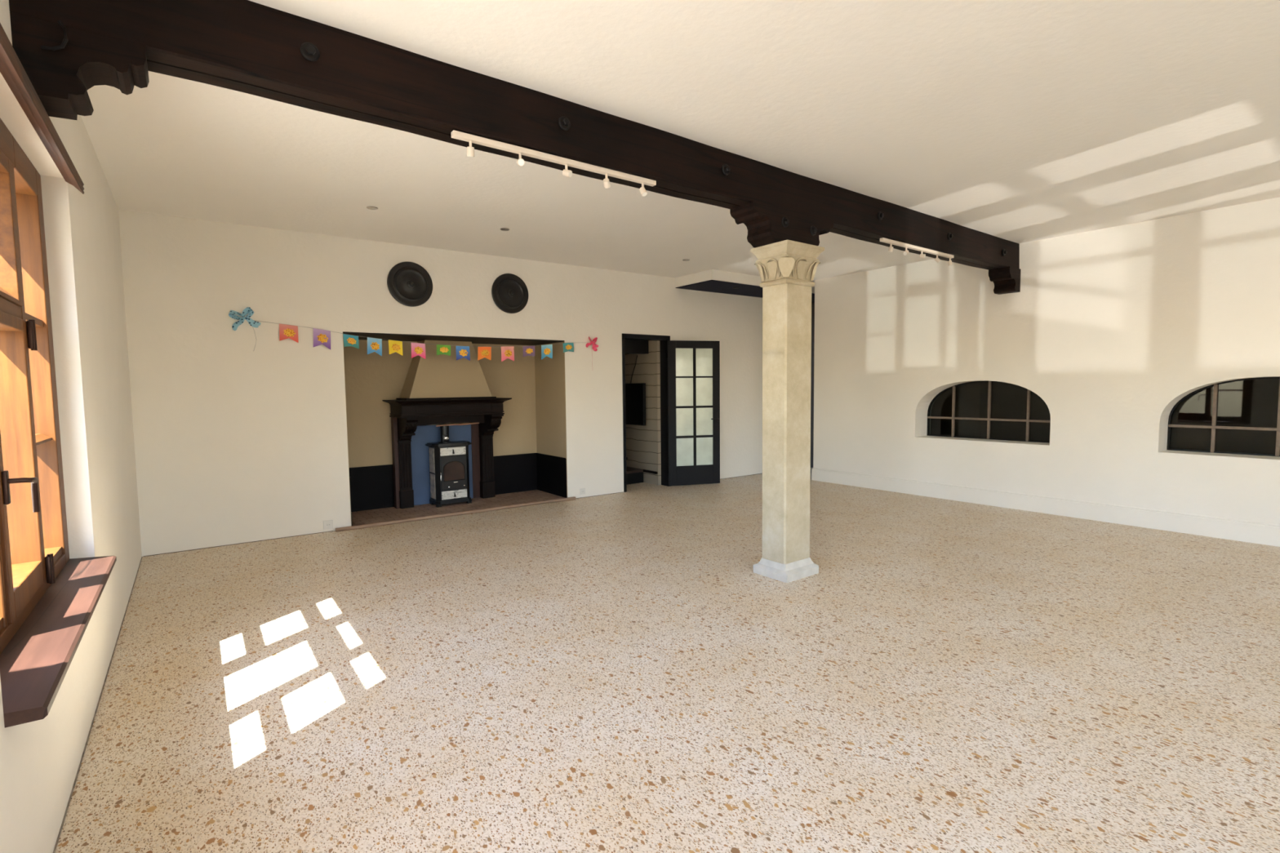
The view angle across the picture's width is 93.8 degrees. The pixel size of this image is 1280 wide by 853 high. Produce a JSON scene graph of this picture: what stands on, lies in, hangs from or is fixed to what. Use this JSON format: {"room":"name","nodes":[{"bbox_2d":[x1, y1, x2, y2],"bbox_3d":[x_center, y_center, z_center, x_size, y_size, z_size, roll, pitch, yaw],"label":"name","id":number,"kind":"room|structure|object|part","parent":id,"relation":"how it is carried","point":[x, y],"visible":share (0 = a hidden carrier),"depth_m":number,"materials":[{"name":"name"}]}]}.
{"room":"empty living room","nodes":[
{"label":"empty living room","id":0,"kind":"room"},
{"bbox_2d":[0,0,142,852],"bbox_3d":[-1.604,-0.048,1.141,0.360,3.120,10.150,-3,5,-37],"label":"wall","id":1,"kind":"structure","parent":0,"point":[40,760],"depth_m":2.89,"materials":[{"name":"beige paint"}]},
{"bbox_2d":[0,22,84,194],"bbox_3d":[-2.099,-1.090,2.073,0.063,0.078,1.830,-3,5,-37],"label":"wooden pelmet","id":2,"kind":"object","parent":1,"relation":"attached to","point":[11,68],"visible":1,"depth_m":2.02,"materials":[{"name":"brown wood"}]},
{"bbox_2d":[0,118,116,728],"bbox_3d":[-2.210,-0.198,2.132,0.289,1.860,1.795,-3,5,-37],"label":"window","id":3,"kind":"structure","parent":1,"relation":"in","point":[49,599],"depth_m":2.31,"materials":[{"name":"brown wood"}]},
{"bbox_3d":[-2.287,-0.726,2.059,0.110,0.545,0.580,-3,5,-37],"label":"light frame","id":4,"kind":"part","parent":3,"relation":"part of","materials":[{"name":"brown wood"}]},
{"bbox_3d":[-2.072,0.220,2.011,0.070,0.160,0.137,-3,5,-37],"label":"handle","id":5,"kind":"part","parent":3,"relation":"part of","materials":[{"name":"brown metal"}]},
{"bbox_3d":[-2.275,0.117,2.117,0.116,1.035,0.580,-3,5,-37],"label":"sash","id":6,"kind":"part","parent":3,"relation":"part of","materials":[{"name":"brown wood"}]},
{"bbox_3d":[-2.289,-0.194,2.098,0.120,1.860,1.535,-3,5,-37],"label":"rail","id":7,"kind":"part","parent":3,"relation":"part of","materials":[{"name":"brown wood"}]},
{"bbox_3d":[-2.277,-0.203,2.081,0.120,1.840,1.795,-3,5,-37],"label":"frame","id":8,"kind":"part","parent":3,"relation":"part of","materials":[{"name":"brown wood"}]},
{"bbox_3d":[-2.200,0.698,2.192,0.289,0.056,1.795,-3,5,-37],"label":"sill","id":9,"kind":"part","parent":3,"relation":"part of","materials":[{"name":"brown wood"}]},
{"bbox_2d":[53,556,142,852],"bbox_3d":[-1.391,1.381,1.277,0.004,0.006,9.980,-3,5,-37],"label":"baseboard","id":10,"kind":"structure","parent":1,"relation":"attached to","point":[86,744],"depth_m":2.51,"materials":[{"name":"white paint"}]},
{"bbox_2d":[342,337,351,526],"bbox_3d":[-3.343,-0.017,6.483,0.154,2.145,0.840,-3,5,-37],"label":"wall","id":11,"kind":"structure","parent":0,"point":[343,337],"depth_m":6.20,"materials":[{"name":"beige paint"}]},
{"bbox_2d":[118,209,762,556],"bbox_3d":[0.274,-0.568,8.610,11.626,3.120,0.150,-3,5,-35],"label":"wall","id":12,"kind":"structure","parent":0,"point":[235,442],"depth_m":5.93,"materials":[{"name":"beige paint"}]},
{"bbox_2d":[228,306,261,349],"bbox_3d":[-3.707,-0.914,5.622,0.253,0.409,0.088,-3,5,-37],"label":"ribbon bow","id":13,"kind":"object","parent":12,"relation":"attached to","point":[248,310],"visible":1,"depth_m":5.60,"materials":[{"name":"teal fabric"}]},
{"bbox_2d":[323,520,333,529],"bbox_3d":[-3.191,1.005,6.125,0.090,0.090,0.013,-3,5,-35],"label":"power socket","id":14,"kind":"object","parent":12,"relation":"attached to","point":[328,524],"visible":1,"depth_m":6.12,"materials":[{"name":"white plastic"}]},
{"bbox_2d":[386,261,432,306],"bbox_3d":[-2.472,-1.539,6.460,0.480,0.480,0.060,-3,5,-37],"label":"wall plate","id":15,"kind":"object","parent":12,"relation":"attached to","point":[409,283],"visible":1,"depth_m":6.46,"materials":[{"name":"black ceramic"}]},
{"bbox_2d":[257,320,588,361],"bbox_3d":[-2.176,-0.916,6.716,3.721,0.358,0.023,-3,5,-35],"label":"bunting","id":16,"kind":"object","parent":12,"relation":"hanging from","point":[321,336],"visible":1,"depth_m":6.51,"materials":[{"name":"paper"}]},
{"bbox_2d":[283,328,295,337],"bbox_3d":[-3.414,-0.915,5.832,0.102,0.085,0.005,-3,4,-30],"label":"print","id":17,"kind":"object","parent":16,"relation":"attached to","point":[287,332],"depth_m":5.83,"materials":[{"name":"paper"}]},
{"bbox_2d":[317,333,328,342],"bbox_3d":[-3.177,-0.883,5.994,0.101,0.093,0.009,-3,5,-33],"label":"print","id":18,"kind":"object","parent":16,"relation":"attached to","point":[322,338],"depth_m":5.99,"materials":[{"name":"paper"}]},
{"bbox_2d":[346,337,356,344],"bbox_3d":[-2.964,-0.879,6.154,0.093,0.072,0.005,-4,5,-38],"label":"print","id":19,"kind":"object","parent":16,"relation":"attached to","point":[349,340],"depth_m":6.15,"materials":[{"name":"orange paper"}]},
{"bbox_2d":[370,342,379,350],"bbox_3d":[-2.783,-0.843,6.284,0.095,0.090,0.007,-4,5,-44],"label":"print","id":20,"kind":"object","parent":16,"relation":"attached to","point":[374,345],"depth_m":6.28,"materials":[{"name":"orange paper"}]},
{"bbox_2d":[391,343,400,351],"bbox_3d":[-2.613,-0.848,6.411,0.091,0.081,0.007,-4,5,-38],"label":"print","id":21,"kind":"object","parent":16,"relation":"attached to","point":[395,347],"depth_m":6.41,"materials":[{"name":"paper"}]},
{"bbox_2d":[413,346,423,354],"bbox_3d":[-2.421,-0.835,6.547,0.099,0.086,0.011,-3,5,-32],"label":"print","id":22,"kind":"object","parent":16,"relation":"attached to","point":[417,349],"depth_m":6.55,"materials":[{"name":"orange paper"}]},
{"bbox_2d":[440,346,448,352],"bbox_3d":[-2.193,-0.860,6.709,0.101,0.067,0.006,-3,4,-31],"label":"print","id":23,"kind":"object","parent":16,"relation":"attached to","point":[442,349],"depth_m":6.71,"materials":[{"name":"orange paper"}]},
{"bbox_2d":[458,349,467,356],"bbox_3d":[-2.012,-0.841,6.830,0.103,0.084,0.008,-3,4,-30],"label":"print","id":24,"kind":"object","parent":16,"relation":"attached to","point":[462,353],"depth_m":6.83,"materials":[{"name":"orange paper"}]},
{"bbox_2d":[480,349,488,356],"bbox_3d":[-1.806,-0.855,6.983,0.106,0.082,0.005,-3,5,-37],"label":"print","id":25,"kind":"object","parent":16,"relation":"attached to","point":[484,353],"depth_m":6.98,"materials":[{"name":"paper"}]},
{"bbox_2d":[504,349,511,356],"bbox_3d":[-1.574,-0.874,7.144,0.107,0.090,0.007,-4,5,-44],"label":"print","id":26,"kind":"object","parent":16,"relation":"attached to","point":[508,353],"depth_m":7.14,"materials":[{"name":"paper"}]},
{"bbox_2d":[525,347,533,353],"bbox_3d":[-1.353,-0.923,7.307,0.103,0.071,0.006,-4,5,-38],"label":"print","id":27,"kind":"object","parent":16,"relation":"attached to","point":[528,350],"depth_m":7.31,"materials":[{"name":"orange paper"}]},
{"bbox_2d":[543,347,551,355],"bbox_3d":[-1.156,-0.935,7.445,0.101,0.091,0.011,-3,5,-34],"label":"print","id":28,"kind":"object","parent":16,"relation":"attached to","point":[547,351],"depth_m":7.45,"materials":[{"name":"orange paper"}]},
{"bbox_2d":[565,344,572,350],"bbox_3d":[-0.906,-1.009,7.622,0.097,0.068,0.006,-3,4,-31],"label":"print","id":29,"kind":"object","parent":16,"relation":"attached to","point":[568,347],"depth_m":7.62,"materials":[{"name":"orange paper"}]},
{"bbox_2d":[143,473,760,556],"bbox_3d":[-1.166,0.958,7.575,7.912,0.005,0.004,-3,5,-35],"label":"baseboard","id":30,"kind":"structure","parent":12,"relation":"attached to","point":[758,473],"depth_m":5.81,"materials":[{"name":"paint"}]},
{"bbox_2d":[349,453,567,525],"bbox_3d":[-2.235,0.718,7.322,2.560,0.543,0.888,-3,5,-37],"label":"wainscoting","id":31,"kind":"structure","parent":12,"relation":"attached to","point":[371,487],"depth_m":7.94,"materials":[{"name":"paint"}]},
{"bbox_2d":[491,273,528,313],"bbox_3d":[-1.536,-1.586,7.127,0.472,0.472,0.060,-3,5,-37],"label":"wall plate","id":32,"kind":"object","parent":12,"relation":"attached to","point":[509,293],"visible":1,"depth_m":7.12,"materials":[{"name":"black ceramic"}]},
{"bbox_2d":[579,488,585,494],"bbox_3d":[-0.753,0.852,7.859,0.078,0.078,0.013,-3,5,-35],"label":"power socket","id":33,"kind":"object","parent":12,"relation":"attached to","point":[582,491],"visible":1,"depth_m":7.85,"materials":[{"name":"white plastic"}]},
{"bbox_2d":[586,336,598,365],"bbox_3d":[-0.620,-0.955,7.826,0.196,0.448,0.082,-3,5,-37],"label":"ribbon bow","id":34,"kind":"object","parent":12,"relation":"attached to","point":[594,345],"visible":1,"depth_m":7.83,"materials":[{"name":"red fabric"}]},
{"bbox_2d":[622,333,719,492],"bbox_3d":[0.393,-0.213,8.612,1.578,2.170,0.375,-2,4,-21],"label":"door","id":35,"kind":"structure","parent":12,"relation":"in","point":[690,370],"depth_m":8.68,"materials":[{"name":"black paint"}]},
{"bbox_3d":[0.054,-0.201,8.479,0.829,2.170,0.182,-3,5,-35],"label":"frame","id":36,"kind":"part","parent":35,"relation":"part of","materials":[{"name":"black paint"}]},
{"bbox_3d":[0.637,-0.924,8.611,0.274,0.409,0.005,-2,4,-15],"label":"glass pane","id":37,"kind":"part","parent":35,"relation":"part of","materials":[{"name":"white glass"}]},
{"bbox_3d":[0.641,-0.498,8.639,0.274,0.413,0.005,-2,4,-15],"label":"glass pane","id":38,"kind":"part","parent":35,"relation":"part of","materials":[{"name":"white glass"}]},
{"bbox_3d":[0.646,-0.066,8.668,0.274,0.408,0.005,-2,4,-15],"label":"glass pane","id":39,"kind":"part","parent":35,"relation":"part of","materials":[{"name":"white glass"}]},
{"bbox_3d":[0.651,0.370,8.697,0.274,0.413,0.005,-2,4,-15],"label":"glass pane","id":40,"kind":"part","parent":35,"relation":"part of","materials":[{"name":"glass"}]},
{"bbox_3d":[0.930,-0.933,8.688,0.270,0.409,0.005,-2,4,-15],"label":"glass pane","id":41,"kind":"part","parent":35,"relation":"part of","materials":[{"name":"white glass"}]},
{"bbox_3d":[0.935,-0.507,8.717,0.270,0.413,0.005,-2,4,-15],"label":"glass pane","id":42,"kind":"part","parent":35,"relation":"part of","materials":[{"name":"white glass"}]},
{"bbox_3d":[0.940,-0.074,8.745,0.270,0.408,0.005,-2,4,-15],"label":"glass pane","id":43,"kind":"part","parent":35,"relation":"part of","materials":[{"name":"white glass"}]},
{"bbox_3d":[0.945,0.361,8.774,0.270,0.413,0.005,-2,4,-15],"label":"glass pane","id":44,"kind":"part","parent":35,"relation":"part of","materials":[{"name":"white glass"}]},
{"bbox_3d":[1.106,-0.136,8.719,0.150,0.135,0.060,-3,5,-37],"label":"handle","id":45,"kind":"part","parent":35,"relation":"part of","materials":[{"name":"black metal"}]},
{"bbox_2d":[810,302,814,467],"bbox_3d":[2.581,-0.685,10.129,1.101,2.860,0.050,-3,5,-35],"label":"trim","id":46,"kind":"structure","parent":12,"relation":"attached to","point":[812,304],"depth_m":10.39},
{"bbox_2d":[343,339,537,467],"bbox_3d":[-2.528,-0.103,7.649,2.864,2.145,0.120,-3,5,-35],"label":"wall","id":47,"kind":"structure","parent":0,"point":[371,379],"depth_m":7.23,"materials":[{"name":"beige paint"}]},
{"bbox_2d":[342,331,564,345],"bbox_3d":[-2.253,-1.056,7.201,2.560,0.032,0.894,-3,5,-37],"label":"trim","id":48,"kind":"structure","parent":47,"relation":"attached to","point":[400,337],"depth_m":7.06,"materials":[{"name":"black paint"}]},
{"bbox_2d":[534,341,567,492],"bbox_3d":[-1.141,-0.146,8.051,0.154,2.145,0.836,-3,5,-37],"label":"wall","id":49,"kind":"structure","parent":0,"point":[549,373],"depth_m":7.97,"materials":[{"name":"beige paint"}]},
{"bbox_2d":[625,340,661,485],"bbox_3d":[-0.316,-0.684,9.558,0.140,3.000,2.080,-3,5,-37],"label":"wall","id":50,"kind":"structure","parent":0,"point":[643,444],"depth_m":8.90,"materials":[{"name":"white wood"}]},
{"bbox_2d":[625,355,645,426],"bbox_3d":[-0.102,-0.552,9.063,0.123,1.047,0.660,-3,5,-37],"label":"television","id":51,"kind":"object","parent":50,"relation":"attached to","point":[635,393],"visible":0.69,"depth_m":8.93,"materials":[{"name":"black paint"}]},
{"bbox_2d":[624,339,648,354],"bbox_3d":[-0.353,-1.180,8.500,1.105,0.270,0.120,-3,5,-37],"label":"trim","id":52,"kind":"structure","parent":50,"relation":"attached to","point":[632,346],"depth_m":8.66,"materials":[{"name":"black paint"}]},
{"bbox_2d":[643,469,657,474],"bbox_3d":[0.145,0.674,8.913,0.025,0.035,0.350,-3,5,-37],"label":"trim","id":53,"kind":"structure","parent":50,"relation":"attached to","point":[644,470],"depth_m":8.88,"materials":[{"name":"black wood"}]},
{"bbox_2d":[55,467,1279,852],"bbox_3d":[2.584,1.113,5.568,11.720,0.120,12.300,-3,5,-37],"label":"floor","id":54,"kind":"structure","parent":0,"point":[616,673],"depth_m":2.86,"materials":[{"name":"stone"}]},
{"bbox_2d":[335,489,576,532],"bbox_3d":[-2.232,0.974,7.277,2.797,0.037,0.958,-3,5,-37],"label":"hearth","id":55,"kind":"object","parent":54,"relation":"on","point":[385,516],"visible":1,"depth_m":7.10,"materials":[{"name":"brown stone"}]},
{"bbox_2d":[382,396,511,508],"bbox_3d":[-2.324,0.305,7.341,1.400,1.323,0.570,-3,5,-37],"label":"fireplace mantel","id":56,"kind":"object","parent":55,"relation":"on","point":[411,419],"visible":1,"depth_m":7.35,"materials":[{"name":"black wood"}]},
{"bbox_3d":[-2.507,0.466,7.550,0.790,0.978,0.030,-3,5,-37],"label":"panel","id":57,"kind":"part","parent":56,"relation":"part of","materials":[{"name":"blue paint"}]},
{"bbox_2d":[399,340,491,398],"bbox_3d":[-2.393,-0.704,7.363,1.005,0.687,0.423,-3,5,-37],"label":"hood","id":58,"kind":"object","parent":56,"relation":"on","point":[442,375],"visible":1,"depth_m":7.22,"materials":[{"name":"beige paint"}]},
{"bbox_3d":[-2.330,-0.314,7.299,1.400,0.083,0.570,-3,5,-37],"label":"cornice","id":59,"kind":"part","parent":56,"relation":"part of","materials":[{"name":"brown wood"}]},
{"bbox_2d":[425,425,471,507],"bbox_3d":[-2.348,0.473,7.412,0.510,0.978,0.302,-3,5,-37],"label":"wood stove","id":60,"kind":"object","parent":55,"relation":"on","point":[449,471],"visible":1,"depth_m":7.32,"materials":[{"name":"black metal"}]},
{"bbox_3d":[-2.351,0.214,7.395,0.510,0.032,0.302,-3,5,-37],"label":"plate","id":61,"kind":"part","parent":60,"relation":"part of","materials":[{"name":"black metal"}]},
{"bbox_3d":[-2.283,0.302,7.311,0.314,0.095,0.009,-3,5,-37],"label":"tile panel","id":62,"kind":"part","parent":60,"relation":"part of","materials":[{"name":"white tile"}]},
{"bbox_3d":[-2.278,0.567,7.326,0.314,0.415,0.015,-3,5,-37],"label":"stove door","id":63,"kind":"part","parent":60,"relation":"part of","materials":[{"name":"black metal"}]},
{"bbox_3d":[-2.276,0.833,7.346,0.314,0.100,0.009,-3,5,-37],"label":"tile panel","id":64,"kind":"part","parent":60,"relation":"part of","materials":[{"name":"white tile"}]},
{"bbox_3d":[-2.273,0.542,7.318,0.254,0.225,0.004,-3,5,-37],"label":"door glass","id":65,"kind":"part","parent":60,"relation":"part of","materials":[{"name":"brown glass"}]},
{"bbox_2d":[626,457,643,484],"bbox_3d":[-0.573,0.666,9.000,1.070,0.385,0.710,-3,5,-37],"label":"staircase","id":66,"kind":"structure","parent":54,"relation":"on","point":[634,475],"depth_m":8.98,"materials":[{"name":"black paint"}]},
{"bbox_2d":[750,240,824,582],"bbox_3d":[1.114,-0.100,4.550,0.430,2.468,0.353,-3,5,-37],"label":"stone column","id":67,"kind":"structure","parent":54,"relation":"on","point":[787,268],"depth_m":4.45,"materials":[{"name":"stone"}]},
{"bbox_2d":[80,0,1279,282],"bbox_3d":[2.488,-2.028,5.188,12.020,0.200,12.500,-3,5,-37],"label":"ceiling","id":68,"kind":"structure","parent":0,"point":[1015,121],"depth_m":3.54,"materials":[{"name":"paint"}]},
{"bbox_2d":[366,206,377,209],"bbox_3d":[-2.285,-1.864,5.110,0.092,0.007,0.092,-3,5,-37],"label":"recessed light","id":69,"kind":"object","parent":68,"relation":"in","point":[367,207],"visible":1,"depth_m":5.10,"materials":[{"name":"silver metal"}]},
{"bbox_2d":[500,227,509,231],"bbox_3d":[-1.319,-1.924,5.843,0.092,0.007,0.092,-3,5,-37],"label":"recessed light","id":70,"kind":"object","parent":68,"relation":"in","point":[501,228],"visible":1,"depth_m":5.83,"materials":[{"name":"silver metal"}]},
{"bbox_2d":[8,0,1020,294],"bbox_3d":[1.036,-1.588,4.414,7.928,0.542,0.254,-3,5,-37],"label":"ceiling beam","id":71,"kind":"structure","parent":68,"relation":"attached to","point":[65,49],"depth_m":2.78,"materials":[{"name":"brown wood"}]},
{"bbox_2d":[450,129,656,196],"bbox_3d":[-0.411,-1.413,3.281,1.250,0.105,0.062,-3,5,-37],"label":"track light","id":72,"kind":"object","parent":71,"relation":"attached to","point":[457,135],"visible":1,"depth_m":3.22,"materials":[{"name":"white metal"}]},
{"bbox_2d":[880,237,954,266],"bbox_3d":[2.569,-1.595,5.500,1.240,0.104,0.054,-3,5,-37],"label":"track light","id":73,"kind":"object","parent":71,"relation":"attached to","point":[890,242],"visible":1,"depth_m":5.46,"materials":[{"name":"white metal"}]},
{"bbox_2d":[813,196,1279,524],"bbox_3d":[5.433,-0.424,5.588,0.400,3.120,8.860,-3,5,-37],"label":"wall","id":74,"kind":"structure","parent":0,"point":[1112,327],"depth_m":6.31,"materials":[{"name":"beige paint"}]},
{"bbox_2d":[927,380,1050,443],"bbox_3d":[4.286,-0.203,7.343,0.046,0.720,1.530,-3,5,-37],"label":"window","id":75,"kind":"structure","parent":74,"relation":"in","point":[953,418],"depth_m":7.35,"materials":[{"name":"black paint"}]},
{"bbox_2d":[811,467,1279,546],"bbox_3d":[5.444,0.916,5.684,0.432,0.192,8.876,-3,5,-37],"label":"baseboard","id":76,"kind":"structure","parent":74,"relation":"attached to","point":[1250,531],"depth_m":6.38,"materials":[{"name":"beige paint"}]},
{"bbox_2d":[1166,376,1279,457],"bbox_3d":[5.755,-0.088,5.383,0.046,0.720,1.530,-3,5,-37],"label":"window","id":77,"kind":"structure","parent":74,"relation":"in","point":[1213,426],"depth_m":5.70,"materials":[{"name":"black glass"}]},
{"bbox_2d":[930,381,1235,452],"bbox_3d":[6.928,-0.573,6.663,3.292,3.000,9.400,-3,5,-37],"label":"wall","id":78,"kind":"structure","parent":0,"point":[1009,401],"depth_m":8.42,"materials":[{"name":"paint"}]},
{"bbox_2d":[675,269,814,293],"bbox_3d":[2.904,-2.187,10.020,5.566,0.135,0.941,-3,5,-37],"label":"trim","id":79,"kind":"structure","parent":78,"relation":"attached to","point":[711,274],"depth_m":8.27,"materials":[{"name":"beige paint"}]},
{"bbox_2d":[675,280,814,302],"bbox_3d":[2.919,-2.109,9.931,5.455,0.008,0.752,-3,5,-37],"label":"trim","id":80,"kind":"structure","parent":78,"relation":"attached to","point":[710,286],"depth_m":8.67,"materials":[{"name":"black paint"}]},
{"bbox_2d":[946,377,1279,454],"bbox_3d":[6.337,-0.674,8.278,3.795,3.000,0.472,3,5,44],"label":"trim","id":81,"kind":"structure","parent":78,"relation":"attached to","point":[1256,401],"depth_m":7.26,"materials":[{"name":"paint"}]}
]}

